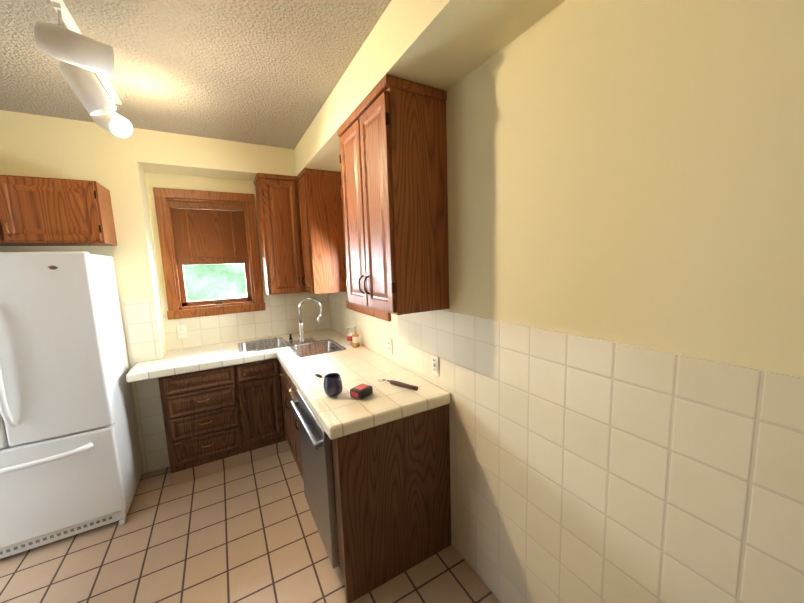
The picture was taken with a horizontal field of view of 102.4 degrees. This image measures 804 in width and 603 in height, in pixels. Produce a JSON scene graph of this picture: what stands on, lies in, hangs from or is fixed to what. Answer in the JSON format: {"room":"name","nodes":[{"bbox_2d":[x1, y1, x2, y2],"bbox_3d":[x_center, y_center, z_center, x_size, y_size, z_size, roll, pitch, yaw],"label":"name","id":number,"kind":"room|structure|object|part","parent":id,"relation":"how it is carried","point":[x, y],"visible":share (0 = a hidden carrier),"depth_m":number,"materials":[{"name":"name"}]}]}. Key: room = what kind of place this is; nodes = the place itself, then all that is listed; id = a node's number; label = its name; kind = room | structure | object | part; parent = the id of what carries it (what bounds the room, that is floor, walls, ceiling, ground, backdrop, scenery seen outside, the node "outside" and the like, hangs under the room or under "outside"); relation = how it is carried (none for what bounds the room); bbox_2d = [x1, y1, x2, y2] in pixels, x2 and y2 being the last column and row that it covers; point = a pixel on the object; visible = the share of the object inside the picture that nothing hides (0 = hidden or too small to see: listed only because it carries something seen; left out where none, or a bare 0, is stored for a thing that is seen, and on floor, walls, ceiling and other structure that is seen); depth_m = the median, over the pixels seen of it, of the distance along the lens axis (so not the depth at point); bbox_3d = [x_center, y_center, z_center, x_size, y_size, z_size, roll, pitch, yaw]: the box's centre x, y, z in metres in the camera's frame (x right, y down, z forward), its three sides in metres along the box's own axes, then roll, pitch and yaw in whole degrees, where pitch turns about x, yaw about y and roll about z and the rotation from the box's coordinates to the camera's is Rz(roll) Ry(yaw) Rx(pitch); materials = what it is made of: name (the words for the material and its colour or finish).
{"room":"kitchen","nodes":[
{"label":"kitchen","id":0,"kind":"room"},
{"bbox_2d":[0,110,166,473],"bbox_3d":[-2.521,0.082,2.406,1.150,2.680,0.300,-6,8,-29],"label":"wall","id":1,"kind":"structure","parent":0,"point":[32,145],"depth_m":2.34,"materials":[{"name":"beige paint"}]},
{"bbox_2d":[0,175,116,245],"bbox_3d":[-2.430,-0.554,2.007,0.905,0.395,0.357,-6,8,-29],"label":"upper cabinet","id":2,"kind":"object","parent":1,"relation":"attached to","point":[38,211],"visible":1,"depth_m":2.00,"materials":[{"name":"brown wood"}]},
{"bbox_2d":[0,0,390,148],"bbox_3d":[-1.105,-1.212,1.169,2.940,0.100,3.900,-6,8,-29],"label":"ceiling","id":3,"kind":"structure","parent":0,"point":[266,72],"depth_m":1.64,"materials":[{"name":"white paint"}]},
{"bbox_2d":[33,0,132,137],"bbox_3d":[-1.496,-1.049,1.571,0.228,0.294,1.048,-7,9,-35],"label":"spotlight","id":4,"kind":"object","parent":3,"relation":"attached to","point":[76,52],"visible":1,"depth_m":1.32,"materials":[{"name":"white metal"}]},
{"bbox_2d":[133,128,292,180],"bbox_3d":[-1.567,-1.231,2.811,1.140,0.240,0.300,-6,8,-29],"label":"soffit","id":5,"kind":"structure","parent":3,"relation":"attached to","point":[156,151],"depth_m":2.66,"materials":[{"name":"beige paint"}]},
{"bbox_2d":[293,0,564,175],"bbox_3d":[-0.096,-1.149,1.752,0.330,0.240,3.600,-6,8,-29],"label":"soffit","id":6,"kind":"structure","parent":3,"relation":"attached to","point":[445,45],"depth_m":1.31,"materials":[{"name":"beige paint"}]},
{"bbox_2d":[145,172,263,299],"bbox_3d":[-1.985,-0.006,2.963,2.940,2.680,0.150,-6,8,-29],"label":"wall","id":7,"kind":"structure","parent":0,"point":[170,181],"depth_m":2.81,"materials":[{"name":"beige paint"}]},
{"bbox_2d":[153,187,265,319],"bbox_3d":[-1.759,-0.439,3.018,0.795,1.120,0.158,-6,8,-29],"label":"window","id":8,"kind":"structure","parent":7,"relation":"in","point":[179,305],"depth_m":2.94,"materials":[{"name":"brown wood"}]},
{"bbox_2d":[169,201,248,264],"bbox_3d":[-1.751,-0.620,2.971,0.581,0.550,0.045,-6,8,-29],"label":"window blind","id":9,"kind":"object","parent":8,"relation":"attached to","point":[211,233],"visible":0.96,"depth_m":2.96,"materials":[{"name":"brown wood"}]},
{"bbox_3d":[-1.772,-0.441,3.041,0.501,0.846,0.004,-6,8,-29],"label":"glass","id":10,"kind":"part","parent":8,"relation":"part of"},
{"bbox_2d":[122,292,330,472],"bbox_3d":[-1.439,0.607,3.076,1.682,1.400,0.306,-6,8,-29],"label":"wall tile","id":11,"kind":"structure","parent":7,"relation":"attached to","point":[279,315],"depth_m":2.90,"materials":[{"name":"beige tile"}]},
{"bbox_2d":[176,325,186,338],"bbox_3d":[-1.974,0.272,2.898,0.072,0.116,0.011,-6,8,-29],"label":"electrical outlet","id":12,"kind":"object","parent":11,"relation":"attached to","point":[181,331],"visible":1,"depth_m":2.90,"materials":[{"name":"beige plastic"}]},
{"bbox_2d":[254,168,346,294],"bbox_3d":[-0.957,-0.619,3.040,0.663,1.068,0.604,-6,8,-29],"label":"upper cabinet","id":13,"kind":"object","parent":7,"relation":"attached to","point":[300,221],"visible":0.98,"depth_m":2.91,"materials":[{"name":"brown wood"}]},
{"bbox_2d":[0,450,500,602],"bbox_3d":[-1.011,1.544,1.515,2.940,0.100,3.900,-6,8,-29],"label":"floor","id":14,"kind":"structure","parent":0,"point":[247,533],"depth_m":1.84,"materials":[{"name":"tile"}]},
{"bbox_2d":[0,251,143,558],"bbox_3d":[-2.333,0.594,1.997,0.905,1.755,0.662,-6,8,-29],"label":"refrigerator","id":15,"kind":"object","parent":14,"relation":"on","point":[71,463],"visible":1,"depth_m":1.89,"materials":[{"name":"white metal"}]},
{"bbox_2d":[158,361,253,484],"bbox_3d":[-1.652,0.921,2.781,0.561,0.865,0.391,-6,8,-29],"label":"base cabinet","id":16,"kind":"object","parent":14,"relation":"on","point":[206,412],"depth_m":2.51,"materials":[{"name":"brown wood"}]},
{"bbox_2d":[154,342,273,376],"bbox_3d":[-1.560,0.443,2.789,0.823,0.035,0.637,-6,8,-29],"label":"countertop","id":17,"kind":"structure","parent":16,"relation":"on","point":[199,357],"depth_m":2.60,"materials":[{"name":"white tile"}]},
{"bbox_2d":[234,337,289,376],"bbox_3d":[-1.267,0.485,2.966,0.406,0.190,0.411,-6,8,-29],"label":"base cabinet","id":18,"kind":"object","parent":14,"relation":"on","point":[264,364],"depth_m":2.79,"materials":[{"name":"brown wood"}]},
{"bbox_2d":[282,331,321,340],"bbox_3d":[-0.960,0.373,3.188,0.340,0.035,0.528,-6,8,-29],"label":"countertop","id":19,"kind":"structure","parent":18,"relation":"on","point":[311,336],"depth_m":3.18,"materials":[{"name":"beige tile"}]},
{"bbox_2d":[282,373,301,444],"bbox_3d":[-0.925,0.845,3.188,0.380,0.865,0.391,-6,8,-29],"label":"base cabinet","id":20,"kind":"object","parent":14,"relation":"on","point":[289,394],"depth_m":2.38,"materials":[{"name":"brown wood"}]},
{"bbox_2d":[298,397,429,596],"bbox_3d":[-0.335,0.955,2.156,0.380,0.865,1.187,-6,8,-29],"label":"base cabinet","id":21,"kind":"object","parent":14,"relation":"on","point":[374,468],"depth_m":1.61,"materials":[{"name":"brown wood"}]},
{"bbox_2d":[290,385,349,583],"bbox_3d":[-0.492,1.002,1.850,0.123,0.858,0.618,-6,8,-29],"label":"dishwasher","id":22,"kind":"object","parent":21,"relation":"in","point":[316,446],"depth_m":1.68,"materials":[{"name":"silver metal"}]},
{"bbox_2d":[274,345,450,440],"bbox_3d":[-0.401,0.483,2.237,0.670,0.063,1.528,-6,8,-29],"label":"countertop","id":23,"kind":"structure","parent":21,"relation":"on","point":[339,416],"depth_m":1.79,"materials":[{"name":"beige tile"}]},
{"bbox_2d":[237,297,346,378],"bbox_3d":[-1.004,0.283,2.849,0.786,0.601,0.836,-6,8,-29],"label":"sink","id":24,"kind":"object","parent":23,"relation":"in","point":[256,359],"depth_m":2.80,"materials":[{"name":"silver metal"}]},
{"bbox_2d":[286,337,349,356],"bbox_3d":[-0.731,0.487,2.800,0.396,0.190,0.445,-6,8,-29],"label":"sink","id":25,"kind":"object","parent":23,"relation":"in","point":[324,344],"depth_m":2.94,"materials":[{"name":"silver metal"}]},
{"bbox_2d":[323,373,342,396],"bbox_3d":[-0.370,0.456,1.749,0.102,0.108,0.131,-6,8,-29],"label":"mug","id":26,"kind":"object","parent":23,"relation":"on","point":[332,385],"visible":1,"depth_m":1.72,"materials":[{"name":"blue ceramic"}]},
{"bbox_2d":[346,327,349,344],"bbox_3d":[-0.453,0.300,2.823,0.058,0.157,0.059,0,8,18],"label":"soap bottle","id":27,"kind":"object","parent":23,"relation":"on","point":[348,343],"depth_m":2.80,"materials":[{"name":"beige"}]},
{"bbox_2d":[349,326,358,347],"bbox_3d":[-0.393,0.296,2.736,0.058,0.180,0.059,0,8,18],"label":"soap bottle","id":28,"kind":"object","parent":23,"relation":"on","point":[352,339],"depth_m":2.72,"materials":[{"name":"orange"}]},
{"bbox_2d":[350,384,372,398],"bbox_3d":[-0.216,0.481,1.742,0.084,0.049,0.110,3,9,35],"label":"tape measure","id":29,"kind":"object","parent":23,"relation":"on","point":[361,391],"visible":1,"depth_m":1.71,"materials":[{"name":"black plastic"}]},
{"bbox_2d":[378,379,417,390],"bbox_3d":[-0.030,0.472,1.860,0.279,0.024,0.035,3,9,36],"label":"tool","id":30,"kind":"object","parent":23,"relation":"on","point":[405,385],"visible":0.96,"depth_m":1.83,"materials":[{"name":"brown wood"}]},
{"bbox_2d":[341,188,390,321],"bbox_3d":[-0.257,-0.440,2.615,0.158,1.080,0.850,-6,8,-29],"label":"trim","id":31,"kind":"structure","parent":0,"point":[382,315],"depth_m":2.72,"materials":[{"name":"brown wood"}]},
{"bbox_2d":[341,0,803,377],"bbox_3d":[0.191,0.046,1.956,0.150,2.680,3.750,-6,8,-29],"label":"wall","id":32,"kind":"structure","parent":0,"point":[629,172],"depth_m":0.89,"materials":[{"name":"beige paint"}]},
{"bbox_2d":[337,74,448,314],"bbox_3d":[-0.083,-0.499,1.812,0.360,1.059,0.654,-6,8,-29],"label":"upper cabinet","id":33,"kind":"object","parent":32,"relation":"attached to","point":[392,133],"visible":1,"depth_m":1.57,"materials":[{"name":"brown wood"}]},
{"bbox_2d":[329,292,803,602],"bbox_3d":[0.110,0.698,2.062,0.006,1.366,3.594,-6,8,-29],"label":"wall tile","id":34,"kind":"structure","parent":32,"relation":"attached to","point":[583,469],"depth_m":1.04,"materials":[{"name":"beige tile"}]},
{"bbox_2d":[387,337,391,354],"bbox_3d":[-0.092,0.321,2.333,0.011,0.116,0.072,-6,8,-29],"label":"electrical outlet","id":35,"kind":"object","parent":34,"relation":"attached to","point":[389,345],"visible":1,"depth_m":2.33,"materials":[{"name":"beige plastic"}]},
{"bbox_2d":[431,354,438,376],"bbox_3d":[0.187,0.363,1.843,0.011,0.116,0.072,-6,8,-29],"label":"outlet","id":36,"kind":"object","parent":34,"relation":"attached to","point":[435,364],"visible":1,"depth_m":1.84,"materials":[{"name":"beige plastic"}]},
{"label":"outside","id":37,"kind":"structure","parent":0,"visible":0},
{"bbox_2d":[177,208,246,300],"bbox_3d":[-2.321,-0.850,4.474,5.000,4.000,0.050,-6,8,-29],"label":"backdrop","id":38,"kind":"structure","parent":37,"point":[204,284],"depth_m":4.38,"materials":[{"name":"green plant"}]}
]}

